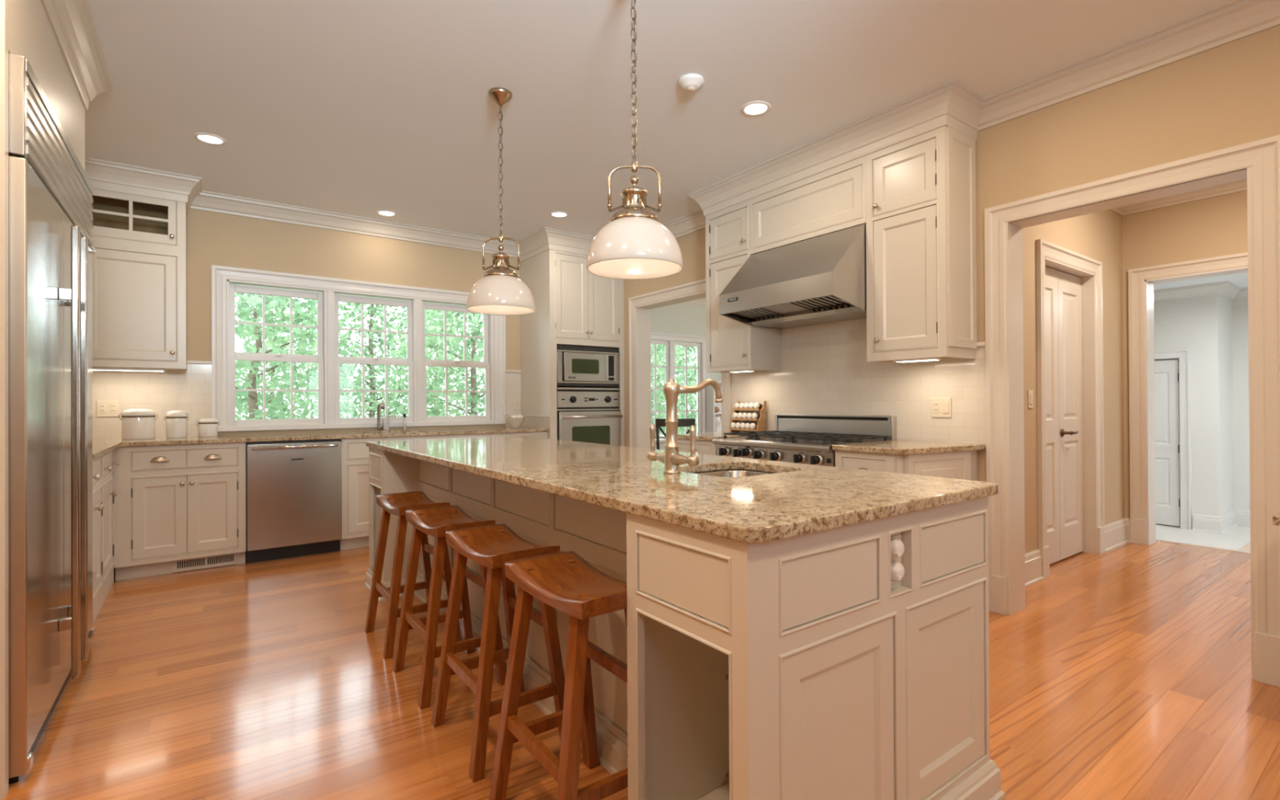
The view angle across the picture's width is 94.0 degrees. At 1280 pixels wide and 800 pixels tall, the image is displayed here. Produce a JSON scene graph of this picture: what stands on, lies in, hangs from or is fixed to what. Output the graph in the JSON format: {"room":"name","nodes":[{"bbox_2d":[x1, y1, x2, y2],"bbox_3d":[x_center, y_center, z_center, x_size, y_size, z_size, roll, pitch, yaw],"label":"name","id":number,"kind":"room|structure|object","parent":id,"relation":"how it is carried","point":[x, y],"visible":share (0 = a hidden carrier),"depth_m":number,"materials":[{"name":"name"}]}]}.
{"room":"kitchen","nodes":[
{"label":"kitchen","id":0,"kind":"room"},
{"bbox_2d":[186,208,520,435],"bbox_3d":[-2.441,-0.156,5.450,4.880,2.900,0.160,0,0,-36],"label":"wall","id":1,"kind":"structure","parent":0,"point":[213,238],"depth_m":5.10,"materials":[{"name":"beige paint"}]},
{"bbox_2d":[84,156,201,369],"bbox_3d":[-3.724,-0.915,4.157,1.085,1.380,0.425,0,0,-36],"label":"upper cabinet","id":2,"kind":"object","parent":1,"relation":"attached to","point":[140,214],"visible":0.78,"depth_m":4.19,"materials":[{"name":"paint"}]},
{"bbox_2d":[92,366,165,371],"bbox_3d":[-3.622,-0.215,4.193,0.450,0.021,0.080,0,0,-36],"label":"light","id":3,"kind":"object","parent":2,"relation":"attached to","point":[94,368],"visible":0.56,"depth_m":4.18,"materials":[{"name":"paint"}]},
{"bbox_2d":[229,284,324,426],"bbox_3d":[-3.023,-0.361,4.982,0.675,1.143,0.092,0,0,-36],"label":"window","id":4,"kind":"structure","parent":1,"relation":"in","point":[318,358],"depth_m":4.95,"materials":[{"name":"paint"}]},
{"bbox_2d":[92,363,520,439],"bbox_3d":[-2.761,0.005,5.109,3.760,0.578,0.010,0,0,-36],"label":"wall tile","id":5,"kind":"structure","parent":1,"relation":"attached to","point":[189,390],"depth_m":4.49,"materials":[{"name":"white tile"}]},
{"bbox_2d":[97,400,119,417],"bbox_3d":[-3.842,0.063,4.309,0.120,0.115,0.010,0,0,-36],"label":"wall outlet","id":6,"kind":"object","parent":5,"relation":"attached to","point":[104,408],"visible":0.98,"depth_m":4.31,"materials":[{"name":"plastic"}]},
{"bbox_2d":[189,190,517,257],"bbox_3d":[-2.341,-1.544,5.369,2.770,0.125,0.105,0,0,-36],"label":"trim","id":7,"kind":"structure","parent":1,"relation":"attached to","point":[208,201],"depth_m":5.18,"materials":[{"name":"paint"}]},
{"bbox_2d":[211,265,506,431],"bbox_3d":[-2.409,-0.404,5.448,2.440,1.305,0.184,0,0,-36],"label":"trim","id":8,"kind":"structure","parent":1,"relation":"attached to","point":[222,277],"depth_m":5.05,"materials":[{"name":"paint"}]},
{"bbox_2d":[334,293,413,423],"bbox_3d":[-2.413,-0.362,5.427,0.669,1.143,0.092,0,0,-36],"label":"window","id":9,"kind":"structure","parent":1,"relation":"in","point":[362,360],"depth_m":5.41,"materials":[{"name":"paint"}]},
{"bbox_2d":[322,290,494,423],"bbox_3d":[-2.401,-0.368,5.435,2.219,1.153,0.114,0,0,-36],"label":"trim","id":10,"kind":"structure","parent":1,"relation":"attached to","point":[328,295],"depth_m":5.59,"materials":[{"name":"paint"}]},
{"bbox_2d":[422,302,489,422],"bbox_3d":[-1.808,-0.363,5.868,0.675,1.143,0.092,0,0,-36],"label":"window","id":11,"kind":"structure","parent":1,"relation":"in","point":[426,362],"depth_m":5.85,"materials":[{"name":"paint"}]},
{"bbox_2d":[0,539,1279,799],"bbox_3d":[1.393,1.192,2.591,7.500,0.060,8.960,0,0,-36],"label":"floor","id":12,"kind":"structure","parent":0,"point":[1124,673],"depth_m":2.36,"materials":[{"name":"brown wood"}]},
{"bbox_2d":[8,53,96,784],"bbox_3d":[-2.513,0.065,2.214,0.678,2.230,1.370,0,0,-36],"label":"refrigerator","id":13,"kind":"object","parent":12,"relation":"on","point":[51,250],"visible":0.95,"depth_m":2.06,"materials":[{"name":"silver metal"}]},
{"bbox_2d":[0,0,112,799],"bbox_3d":[-2.527,-0.220,2.205,0.717,2.800,1.658,0,0,-36],"label":"refrigerator surround","id":14,"kind":"object","parent":12,"relation":"on","point":[59,39],"visible":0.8,"depth_m":1.94,"materials":[{"name":"paint"}]},
{"bbox_2d":[92,449,119,624],"bbox_3d":[-3.315,0.745,3.254,0.636,0.887,1.165,0,0,-36],"label":"base cabinet","id":15,"kind":"object","parent":12,"relation":"on","point":[104,493],"visible":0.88,"depth_m":3.43,"materials":[{"name":"paint"}]},
{"bbox_2d":[113,442,245,580],"bbox_3d":[-3.293,0.750,4.313,0.716,0.887,0.620,0,0,-36],"label":"base cabinet","id":16,"kind":"object","parent":12,"relation":"on","point":[178,508],"visible":0.99,"depth_m":4.08,"materials":[{"name":"paint"}]},
{"bbox_2d":[173,552,235,572],"bbox_3d":[-3.071,1.142,4.212,0.358,0.092,0.008,0,0,-36],"label":"floor register","id":17,"kind":"object","parent":16,"relation":"attached to","point":[215,561],"depth_m":4.21,"materials":[{"name":"paint"}]},
{"bbox_2d":[245,439,342,563],"bbox_3d":[-2.731,0.752,4.684,0.620,0.880,0.643,0,0,-36],"label":"dishwasher","id":18,"kind":"object","parent":12,"relation":"on","point":[294,488],"visible":0.98,"depth_m":4.45,"materials":[{"name":"silver metal"}]},
{"bbox_2d":[339,435,453,550],"bbox_3d":[-2.143,0.748,5.152,0.874,0.887,0.620,0,0,-36],"label":"base cabinet","id":19,"kind":"object","parent":12,"relation":"on","point":[355,472],"visible":0.13,"depth_m":4.74,"materials":[{"name":"paint"}]},
{"bbox_2d":[364,491,462,659],"bbox_3d":[-1.137,0.833,2.976,0.355,0.687,0.450,0,0,-36],"label":"stool","id":20,"kind":"object","parent":12,"relation":"on","point":[395,504],"visible":0.74,"depth_m":2.92,"materials":[{"name":"brown wood"}]},
{"bbox_2d":[392,505,506,709],"bbox_3d":[-0.812,0.830,2.533,0.355,0.687,0.450,0,0,-36],"label":"stool","id":21,"kind":"object","parent":12,"relation":"on","point":[434,522],"visible":0.78,"depth_m":2.46,"materials":[{"name":"brown wood"}]},
{"bbox_2d":[431,524,564,782],"bbox_3d":[-0.492,0.826,2.098,0.355,0.687,0.450,0,0,-36],"label":"stool","id":22,"kind":"object","parent":12,"relation":"on","point":[490,546],"visible":0.84,"depth_m":2.02,"materials":[{"name":"brown wood"}]},
{"bbox_2d":[453,431,547,438],"bbox_3d":[-1.420,0.746,5.680,0.914,0.887,0.620,0,0,-36],"label":"base cabinet","id":23,"kind":"object","parent":12,"relation":"on","point":[535,434],"visible":0.02,"depth_m":5.51,"materials":[{"name":"paint"}]},
{"bbox_2d":[92,426,548,459],"bbox_3d":[-2.240,0.286,4.401,3.744,0.030,1.743,0,0,-36],"label":"countertop","id":24,"kind":"structure","parent":23,"relation":"on","point":[100,447],"depth_m":4.54,"materials":[{"name":"stone"}]},
{"bbox_2d":[118,408,158,439],"bbox_3d":[-3.546,0.170,4.220,0.188,0.215,0.188,0,0,3],"label":"canister","id":25,"kind":"object","parent":24,"relation":"on","point":[136,424],"visible":1,"depth_m":4.15,"materials":[{"name":"white ceramic"}]},
{"bbox_2d":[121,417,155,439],"bbox_3d":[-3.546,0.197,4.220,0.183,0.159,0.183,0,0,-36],"label":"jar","id":26,"kind":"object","parent":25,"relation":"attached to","point":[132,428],"depth_m":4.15,"materials":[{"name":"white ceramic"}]},
{"bbox_2d":[163,410,189,438],"bbox_3d":[-3.392,0.177,4.369,0.128,0.200,0.128,0,0,8],"label":"canister","id":27,"kind":"object","parent":24,"relation":"on","point":[176,421],"visible":0.99,"depth_m":4.32,"materials":[{"name":"white ceramic"}]},
{"bbox_2d":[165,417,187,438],"bbox_3d":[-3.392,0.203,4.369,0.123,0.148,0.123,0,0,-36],"label":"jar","id":28,"kind":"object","parent":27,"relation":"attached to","point":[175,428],"depth_m":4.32,"materials":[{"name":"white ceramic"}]},
{"bbox_2d":[195,417,220,437],"bbox_3d":[-3.248,0.208,4.487,0.124,0.138,0.124,0,0,9],"label":"canister","id":29,"kind":"object","parent":24,"relation":"on","point":[206,427],"visible":1,"depth_m":4.44,"materials":[{"name":"white ceramic"}]},
{"bbox_2d":[377,401,400,431],"bbox_3d":[-2.228,0.145,5.323,0.198,0.261,0.171,0,0,-36],"label":"kitchen faucet","id":30,"kind":"object","parent":24,"relation":"on","point":[385,420],"visible":1,"depth_m":5.32,"materials":[{"name":"silver metal"}]},
{"bbox_2d":[506,417,524,427],"bbox_3d":[-1.221,0.221,5.866,0.188,0.104,0.188,0,0,-36],"label":"mixing bowl","id":31,"kind":"object","parent":24,"relation":"on","point":[514,422],"visible":0.95,"depth_m":5.80,"materials":[{"name":"white ceramic"}]},
{"bbox_2d":[488,551,627,799],"bbox_3d":[-0.174,0.823,1.661,0.355,0.687,0.450,0,0,-36],"label":"stool","id":32,"kind":"object","parent":12,"relation":"on","point":[564,581],"visible":0.88,"depth_m":1.66,"materials":[{"name":"brown wood"}]},
{"bbox_2d":[515,226,624,445],"bbox_3d":[-0.716,-0.212,6.142,0.953,2.800,0.755,0,0,-36],"label":"tall cabinet","id":33,"kind":"object","parent":12,"relation":"on","point":[576,306],"visible":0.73,"depth_m":5.90,"materials":[{"name":"paint"}]},
{"bbox_2d":[556,344,620,387],"bbox_3d":[-0.657,-0.335,6.159,0.722,0.398,0.577,0,0,-36],"label":"microwave","id":34,"kind":"object","parent":33,"relation":"in","point":[577,366],"visible":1,"depth_m":5.92,"materials":[{"name":"silver metal"}]},
{"bbox_2d":[556,387,622,445],"bbox_3d":[-0.643,0.244,6.141,0.722,0.728,0.657,0,0,-36],"label":"wall oven","id":35,"kind":"object","parent":33,"relation":"in","point":[584,415],"visible":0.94,"depth_m":5.92,"materials":[{"name":"silver metal"}]},
{"bbox_2d":[655,418,695,449],"bbox_3d":[0.405,0.693,6.579,0.424,0.986,0.490,0,0,7],"label":"dining chair","id":36,"kind":"object","parent":12,"relation":"on","point":[660,423],"visible":0.25,"depth_m":6.36,"materials":[{"name":"brown wood"}]},
{"bbox_2d":[364,446,1004,799],"bbox_3d":[-0.348,0.728,2.777,1.064,0.887,3.333,0,0,-36],"label":"kitchen island","id":37,"kind":"object","parent":12,"relation":"on","point":[850,662],"visible":0.74,"depth_m":1.49,"materials":[{"name":"paint"}]},
{"bbox_2d":[365,435,999,543],"bbox_3d":[-0.358,0.270,2.800,1.050,0.030,3.380,0,0,-36],"label":"island countertop","id":38,"kind":"structure","parent":37,"relation":"on","point":[797,500],"depth_m":1.74,"materials":[{"name":"stone"}]},
{"bbox_2d":[646,378,722,474],"bbox_3d":[0.192,0.086,2.101,0.265,0.326,0.254,0,0,-36],"label":"bridge faucet","id":39,"kind":"object","parent":38,"relation":"on","point":[671,458],"visible":1,"depth_m":2.02,"materials":[{"name":"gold metal"}]},
{"bbox_2d":[692,469,776,477],"bbox_3d":[0.341,0.376,2.164,0.454,0.196,0.414,0,0,-36],"label":"prep sink","id":40,"kind":"object","parent":38,"relation":"in","point":[724,473],"visible":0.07,"depth_m":2.39,"materials":[{"name":"silver metal"}]},
{"bbox_2d":[890,531,904,590],"bbox_3d":[0.637,0.400,1.486,0.107,0.162,0.042,0,0,-36],"label":"spindle","id":41,"kind":"object","parent":37,"relation":"attached to","point":[897,538],"depth_m":1.47,"materials":[{"name":"white wood"}]},
{"bbox_2d":[677,438,716,455],"bbox_3d":[0.642,0.731,4.514,0.675,0.887,0.454,0,0,-36],"label":"base cabinet","id":42,"kind":"object","parent":12,"relation":"on","point":[708,447],"visible":0.14,"depth_m":4.28,"materials":[{"name":"paint"}]},
{"bbox_2d":[677,431,747,440],"bbox_3d":[0.634,0.273,4.527,0.659,0.030,0.479,0,0,-36],"label":"countertop","id":43,"kind":"structure","parent":42,"relation":"on","point":[700,436],"depth_m":4.32,"materials":[{"name":"stone"}]},
{"bbox_2d":[729,400,766,432],"bbox_3d":[0.840,0.132,4.678,0.119,0.250,0.290,0,0,-36],"label":"spice rack","id":44,"kind":"object","parent":43,"relation":"on","point":[762,421],"visible":0.88,"depth_m":4.59,"materials":[{"name":"brown wood"}]},
{"bbox_2d":[712,413,896,466],"bbox_3d":[1.048,0.636,3.921,0.698,1.068,0.960,0,0,-36],"label":"gas range","id":45,"kind":"object","parent":12,"relation":"on","point":[800,438],"visible":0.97,"depth_m":3.85,"materials":[{"name":"silver metal"}]},
{"bbox_2d":[835,449,977,480],"bbox_3d":[1.497,0.722,3.344,0.677,0.887,0.492,0,0,-36],"label":"base cabinet","id":46,"kind":"object","parent":12,"relation":"on","point":[955,464],"visible":0.12,"depth_m":3.18,"materials":[{"name":"paint"}]},
{"bbox_2d":[831,440,985,454],"bbox_3d":[1.499,0.263,3.332,0.669,0.030,0.515,0,0,-36],"label":"countertop","id":47,"kind":"structure","parent":46,"relation":"on","point":[893,446],"depth_m":3.21,"materials":[{"name":"stone"}]},
{"bbox_2d":[84,0,1231,297],"bbox_3d":[2.045,-1.685,3.980,10.400,0.100,10.600,0,0,-36],"label":"ceiling","id":48,"kind":"structure","parent":0,"point":[358,108],"depth_m":3.05,"materials":[{"name":"paint"}]},
{"bbox_2d":[193,133,226,145],"bbox_3d":[-2.651,-1.609,3.682,0.165,0.008,0.165,0,0,-36],"label":"recessed light","id":49,"kind":"object","parent":48,"relation":"in","point":[207,138],"visible":1,"depth_m":3.68,"materials":[{"name":"white ceramic"}]},
{"bbox_2d":[466,87,535,315],"bbox_3d":[-0.737,-1.049,3.159,0.355,1.150,0.355,0,0,-40],"label":"pendant light","id":50,"kind":"object","parent":48,"relation":"hanging from","point":[500,291],"visible":1,"depth_m":3.10,"materials":[{"name":"white glass"}]},
{"bbox_2d":[586,0,683,279],"bbox_3d":[-0.022,-1.056,2.208,0.355,1.150,0.355,0,0,-40],"label":"pendant light","id":51,"kind":"object","parent":48,"relation":"hanging from","point":[634,244],"visible":1,"depth_m":2.14,"materials":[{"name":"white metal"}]},
{"bbox_2d":[677,73,704,91],"bbox_3d":[0.261,-1.606,3.046,0.135,0.048,0.135,0,0,-36],"label":"smoke detector","id":52,"kind":"object","parent":48,"relation":"attached to","point":[690,82],"visible":1,"depth_m":3.01,"materials":[{"name":"white plastic"}]},
{"bbox_2d":[740,100,770,115],"bbox_3d":[0.647,-1.627,3.334,0.165,0.008,0.165,0,0,-36],"label":"recessed light","id":53,"kind":"object","parent":48,"relation":"in","point":[757,108],"visible":1,"depth_m":3.33,"materials":[{"name":"white ceramic"}]},
{"bbox_2d":[650,303,721,449],"bbox_3d":[0.908,-0.155,9.514,5.320,2.900,0.160,0,0,-36],"label":"wall","id":54,"kind":"structure","parent":0,"point":[677,318],"depth_m":9.23,"materials":[{"name":"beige paint"}]},
{"bbox_2d":[650,332,708,442],"bbox_3d":[0.501,-0.187,9.155,1.420,1.635,0.140,0,0,-36],"label":"window","id":55,"kind":"structure","parent":54,"relation":"attached to","point":[669,366],"depth_m":9.32,"materials":[{"name":"paint"}]},
{"bbox_2d":[623,25,1279,481],"bbox_3d":[2.153,-0.189,3.156,0.160,2.900,8.960,0,0,-36],"label":"wall","id":56,"kind":"structure","parent":0,"point":[1226,95],"depth_m":2.85,"materials":[{"name":"beige paint"}]},
{"bbox_2d":[635,290,722,448],"bbox_3d":[0.400,0.118,5.561,0.184,2.125,1.245,0,0,-36],"label":"trim","id":57,"kind":"structure","parent":56,"relation":"attached to","point":[642,313],"depth_m":6.04,"materials":[{"name":"paint"}]},
{"bbox_2d":[628,278,731,447],"bbox_3d":[0.323,0.068,5.505,0.030,2.225,1.449,0,0,-36],"label":"trim","id":58,"kind":"structure","parent":56,"relation":"attached to","point":[699,286],"depth_m":5.84,"materials":[{"name":"paint"}]},
{"bbox_2d":[663,208,705,238],"bbox_3d":[0.266,-1.557,5.516,0.105,0.125,1.620,0,0,-36],"label":"trim","id":59,"kind":"structure","parent":56,"relation":"attached to","point":[695,221],"depth_m":5.30,"materials":[{"name":"paint"}]},
{"bbox_2d":[679,297,706,306],"bbox_3d":[2.295,-1.558,7.609,5.320,0.125,4.570,0,0,-36],"label":"trim","id":60,"kind":"structure","parent":56,"relation":"attached to","point":[700,302],"depth_m":9.37,"materials":[{"name":"paint"}]},
{"bbox_2d":[705,199,781,373],"bbox_3d":[0.777,-0.868,4.587,0.354,1.295,0.474,0,0,-36],"label":"upper cabinet","id":61,"kind":"object","parent":56,"relation":"attached to","point":[731,344],"visible":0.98,"depth_m":4.49,"materials":[{"name":"paint"}]},
{"bbox_2d":[719,223,866,329],"bbox_3d":[1.075,-0.792,3.933,0.646,0.517,0.922,0,0,-36],"label":"range hood","id":62,"kind":"object","parent":56,"relation":"attached to","point":[784,286],"visible":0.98,"depth_m":3.73,"materials":[{"name":"silver metal"}]},
{"bbox_2d":[749,304,866,328],"bbox_3d":[1.100,-0.618,3.950,0.575,0.164,0.896,0,0,-36],"label":"drip tray","id":63,"kind":"object","parent":62,"relation":"on","point":[780,316],"depth_m":3.93,"materials":[{"name":"silver metal"}]},
{"bbox_2d":[750,155,866,254],"bbox_3d":[1.200,-1.288,4.028,0.328,0.465,0.932,0,0,-36],"label":"upper cabinet","id":64,"kind":"object","parent":56,"relation":"attached to","point":[832,200],"visible":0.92,"depth_m":3.89,"materials":[{"name":"paint"}]},
{"bbox_2d":[688,79,984,216],"bbox_3d":[1.165,-1.543,4.006,0.428,0.175,2.070,0,0,-36],"label":"trim","id":65,"kind":"structure","parent":56,"relation":"attached to","point":[951,104],"depth_m":3.56,"materials":[{"name":"paint"}]},
{"bbox_2d":[731,303,986,447],"bbox_3d":[1.343,-0.406,4.123,0.010,1.350,1.993,0,0,-36],"label":"wall tile","id":66,"kind":"structure","parent":56,"relation":"attached to","point":[825,369],"depth_m":3.95,"materials":[{"name":"white tile"}]},
{"bbox_2d":[931,397,951,417],"bbox_3d":[1.774,0.045,3.515,0.011,0.115,0.116,0,0,-36],"label":"wall outlet","id":67,"kind":"object","parent":66,"relation":"attached to","point":[940,406],"visible":1,"depth_m":3.51,"materials":[{"name":"plastic"}]},
{"bbox_2d":[865,125,977,363],"bbox_3d":[1.609,-0.877,3.446,0.354,1.295,0.484,0,0,-36],"label":"upper cabinet","id":68,"kind":"object","parent":56,"relation":"attached to","point":[921,197],"visible":0.99,"depth_m":3.31,"materials":[{"name":"paint"}]},
{"bbox_2d":[893,356,942,362],"bbox_3d":[1.584,-0.232,3.410,0.090,0.021,0.240,0,0,-36],"label":"light","id":69,"kind":"object","parent":68,"relation":"attached to","point":[940,357],"visible":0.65,"depth_m":3.37,"materials":[{"name":"paint"}]},
{"bbox_2d":[976,0,1279,131],"bbox_3d":[3.265,-1.590,1.404,0.105,0.125,4.800,0,0,-36],"label":"trim","id":70,"kind":"structure","parent":56,"relation":"attached to","point":[1232,20],"depth_m":2.74,"materials":[{"name":"paint"}]},
{"bbox_2d":[1005,167,1255,679],"bbox_3d":[2.337,0.092,2.905,0.184,2.134,0.940,0,0,-36],"label":"trim","id":71,"kind":"structure","parent":56,"relation":"attached to","point":[1014,232],"depth_m":3.23,"materials":[{"name":"paint"}]},
{"bbox_2d":[984,134,1279,687],"bbox_3d":[2.260,0.048,2.849,0.030,2.222,1.144,0,0,-36],"label":"trim","id":72,"kind":"structure","parent":56,"relation":"attached to","point":[1262,156],"depth_m":2.46,"materials":[{"name":"paint"}]},
{"bbox_2d":[1022,208,1124,553],"bbox_3d":[3.030,-0.188,4.279,2.580,2.900,0.100,0,0,-36],"label":"wall","id":73,"kind":"structure","parent":0,"point":[1098,236],"depth_m":4.62,"materials":[{"name":"beige paint"}]},
{"bbox_2d":[1025,549,1044,587],"bbox_3d":[2.319,1.067,3.667,0.705,0.190,0.034,0,0,-36],"label":"baseboard","id":74,"kind":"structure","parent":73,"relation":"attached to","point":[1033,558],"depth_m":3.80,"materials":[{"name":"paint"}]},
{"bbox_2d":[1044,266,1060,564],"bbox_3d":[2.817,0.110,4.167,0.453,2.080,0.035,0,0,-36],"label":"door","id":75,"kind":"structure","parent":73,"relation":"in","point":[1051,275],"depth_m":4.24,"materials":[{"name":"paint"}]},
{"bbox_2d":[1035,238,1105,578],"bbox_3d":[3.062,0.056,4.219,1.144,2.210,0.030,0,0,-36],"label":"trim","id":76,"kind":"structure","parent":73,"relation":"attached to","point":[1044,248],"depth_m":3.94,"materials":[{"name":"paint"}]},
{"bbox_2d":[1044,257,1097,554],"bbox_3d":[3.027,0.107,4.267,0.940,2.110,0.112,0,0,-36],"label":"trim","id":77,"kind":"structure","parent":73,"relation":"attached to","point":[1088,279],"depth_m":4.52,"materials":[{"name":"paint"}]},
{"bbox_2d":[1057,271,1084,559],"bbox_3d":[3.207,0.109,4.408,0.453,2.080,0.105,0,0,-36],"label":"door","id":78,"kind":"structure","parent":73,"relation":"in","point":[1069,286],"depth_m":4.42,"materials":[{"name":"paint"}]},
{"bbox_2d":[1104,518,1133,552],"bbox_3d":[3.768,1.065,4.708,0.565,0.190,0.060,0,0,-36],"label":"baseboard","id":79,"kind":"structure","parent":73,"relation":"attached to","point":[1117,534],"depth_m":4.73,"materials":[{"name":"paint"}]},
{"bbox_2d":[1121,190,1247,518],"bbox_3d":[4.934,-0.050,3.723,0.160,3.200,4.600,0,0,-36],"label":"wall","id":80,"kind":"structure","parent":0,"point":[1215,226],"depth_m":4.64,"materials":[{"name":"beige paint"}]},
{"bbox_2d":[1110,179,1247,215],"bbox_3d":[3.760,-1.585,3.139,2.420,0.125,2.620,0,0,-36],"label":"ceiling","id":81,"kind":"structure","parent":80,"relation":"attached to","point":[1238,186],"depth_m":4.58,"materials":[{"name":"paint"}]},
{"bbox_2d":[1128,252,1248,545],"bbox_3d":[4.541,0.043,4.101,0.030,2.220,1.879,0,0,-36],"label":"trim","id":82,"kind":"structure","parent":80,"relation":"attached to","point":[1136,277],"depth_m":4.81,"materials":[{"name":"paint"}]},
{"bbox_2d":[1144,266,1248,545],"bbox_3d":[4.622,0.283,4.158,0.192,2.500,1.675,0,0,-36],"label":"trim","id":83,"kind":"structure","parent":80,"relation":"attached to","point":[1148,284],"depth_m":4.79,"materials":[{"name":"paint"}]},
{"bbox_2d":[1153,294,1221,528],"bbox_3d":[6.489,0.117,7.226,0.100,2.920,0.770,0,0,-36],"label":"wall","id":84,"kind":"structure","parent":0,"point":[1192,323],"depth_m":7.00,"materials":[{"name":"grey paint"}]},
{"bbox_2d":[1154,359,1180,526],"bbox_3d":[6.396,0.518,7.332,0.054,2.010,0.374,0,0,-36],"label":"door","id":85,"kind":"structure","parent":84,"relation":"in","point":[1166,399],"depth_m":7.28,"materials":[{"name":"paint"}]},
{"bbox_2d":[1154,349,1191,529],"bbox_3d":[6.350,0.468,7.308,0.028,2.140,0.590,0,0,-36],"label":"trim","id":86,"kind":"structure","parent":84,"relation":"attached to","point":[1184,355],"depth_m":7.11,"materials":[{"name":"paint"}]},
{"bbox_2d":[1191,509,1250,533],"bbox_3d":[7.973,1.428,5.717,0.784,0.190,3.860,0,0,-36],"label":"baseboard","id":87,"kind":"structure","parent":84,"relation":"attached to","point":[1222,524],"depth_m":7.01,"materials":[{"name":"paint"}]},
{"bbox_2d":[1153,271,1248,289],"bbox_3d":[7.057,-1.404,5.220,5.040,0.100,4.700,0,0,-36],"label":"ceiling","id":88,"kind":"structure","parent":0,"point":[1241,280],"depth_m":6.76,"materials":[{"name":"paint"}]},
{"bbox_2d":[1155,524,1250,550],"bbox_3d":[7.059,1.556,5.260,4.800,0.060,4.600,0,0,-36],"label":"floor","id":89,"kind":"structure","parent":0,"point":[1236,538],"depth_m":6.71,"materials":[{"name":"tile"}]},
{"bbox_2d":[1155,538,1250,553],"bbox_3d":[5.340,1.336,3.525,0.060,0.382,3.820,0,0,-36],"label":"threshold","id":90,"kind":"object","parent":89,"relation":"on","point":[1231,549],"depth_m":4.73,"materials":[{"name":"tile"}]},
{"bbox_2d":[1219,295,1233,515],"bbox_3d":[7.009,0.115,7.191,0.699,2.920,0.100,0,0,-36],"label":"wall","id":91,"kind":"structure","parent":0,"point":[1225,304],"depth_m":7.13,"materials":[{"name":"grey paint"}]},
{"bbox_2d":[1231,298,1249,511],"bbox_3d":[8.420,0.102,5.850,0.100,2.920,3.930,0,0,-36],"label":"wall","id":92,"kind":"structure","parent":0,"point":[1240,307],"depth_m":7.27,"materials":[{"name":"grey paint"}]},
{"bbox_2d":[1153,280,1248,301],"bbox_3d":[7.801,-1.293,5.886,0.855,0.125,4.300,0,0,-36],"label":"trim","id":93,"kind":"structure","parent":92,"relation":"attached to","point":[1226,289],"depth_m":7.07,"materials":[{"name":"paint"}]},
{"bbox_3d":[3.428,1.207,8.370,2.600,0.060,4.700,0,0,-36],"label":"floor","id":94,"kind":"structure","parent":0,"visible":0},
{"bbox_2d":[706,381,721,432],"bbox_3d":[1.414,0.443,9.627,0.770,1.500,0.175,0,0,-36],"label":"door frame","id":95,"kind":"structure","parent":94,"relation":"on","point":[710,393],"depth_m":9.42,"materials":[{"name":"paint"}]},
{"label":"outside","id":96,"kind":"structure","parent":0,"visible":0},
{"bbox_3d":[-3.864,1.944,9.544,85.000,0.050,100.000,0,0,-36],"label":"ground","id":97,"kind":"structure","parent":96,"visible":0},
{"bbox_2d":[235,294,359,419],"bbox_3d":[-10.109,-0.525,16.372,4.239,5.017,4.306,0,0,-35],"label":"tree","id":98,"kind":"object","parent":97,"relation":"on","point":[274,371],"visible":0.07,"depth_m":16.04,"materials":[{"name":"green plant"}]},
{"bbox_2d":[235,293,376,419],"bbox_3d":[-5.758,-0.031,8.915,3.384,3.921,3.401,0,0,-36],"label":"tree","id":99,"kind":"object","parent":97,"relation":"on","point":[251,397],"visible":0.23,"depth_m":8.90,"materials":[{"name":"green plant"}]},
{"bbox_2d":[262,299,468,418],"bbox_3d":[-6.091,-0.556,13.650,4.239,5.017,4.306,0,0,-20],"label":"tree","id":100,"kind":"object","parent":97,"relation":"on","point":[370,348],"visible":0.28,"depth_m":13.15,"materials":[{"name":"green plant"}]},
{"bbox_2d":[364,309,484,417],"bbox_3d":[-6.443,-0.531,19.050,4.306,5.017,4.239,0,0,-43],"label":"tree","id":101,"kind":"object","parent":97,"relation":"on","point":[468,330],"visible":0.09,"depth_m":18.66,"materials":[{"name":"green plant"}]},
{"bbox_2d":[374,310,484,417],"bbox_3d":[-3.013,-0.035,10.926,3.401,3.921,3.384,0,0,-44],"label":"tree","id":102,"kind":"object","parent":97,"relation":"on","point":[473,397],"visible":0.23,"depth_m":10.55,"materials":[{"name":"green plant"}]},
{"bbox_2d":[650,343,696,439],"bbox_3d":[-0.273,-0.040,12.927,3.401,3.921,3.384,0,0,39],"label":"tree","id":103,"kind":"object","parent":97,"relation":"on","point":[658,357],"visible":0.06,"depth_m":12.55,"materials":[{"name":"green plant"}]},
{"bbox_2d":[650,344,696,431],"bbox_3d":[0.982,-0.569,18.818,4.306,5.017,4.239,0,0,-28],"label":"tree","id":104,"kind":"object","parent":97,"relation":"on","point":[658,379],"visible":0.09,"depth_m":18.31,"materials":[{"name":"green plant"}]},
{"bbox_2d":[650,345,696,431],"bbox_3d":[0.798,-0.544,24.381,4.306,5.017,4.239,0,0,40],"label":"tree","id":105,"kind":"object","parent":97,"relation":"on","point":[683,351],"visible":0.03,"depth_m":23.81,"materials":[{"name":"green plant"}]},
{"bbox_2d":[677,346,696,431],"bbox_3d":[2.478,-0.045,14.924,3.384,3.921,3.401,0,0,32],"label":"tree","id":106,"kind":"object","parent":97,"relation":"on","point":[694,363],"visible":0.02,"depth_m":14.98,"materials":[{"name":"green plant"}]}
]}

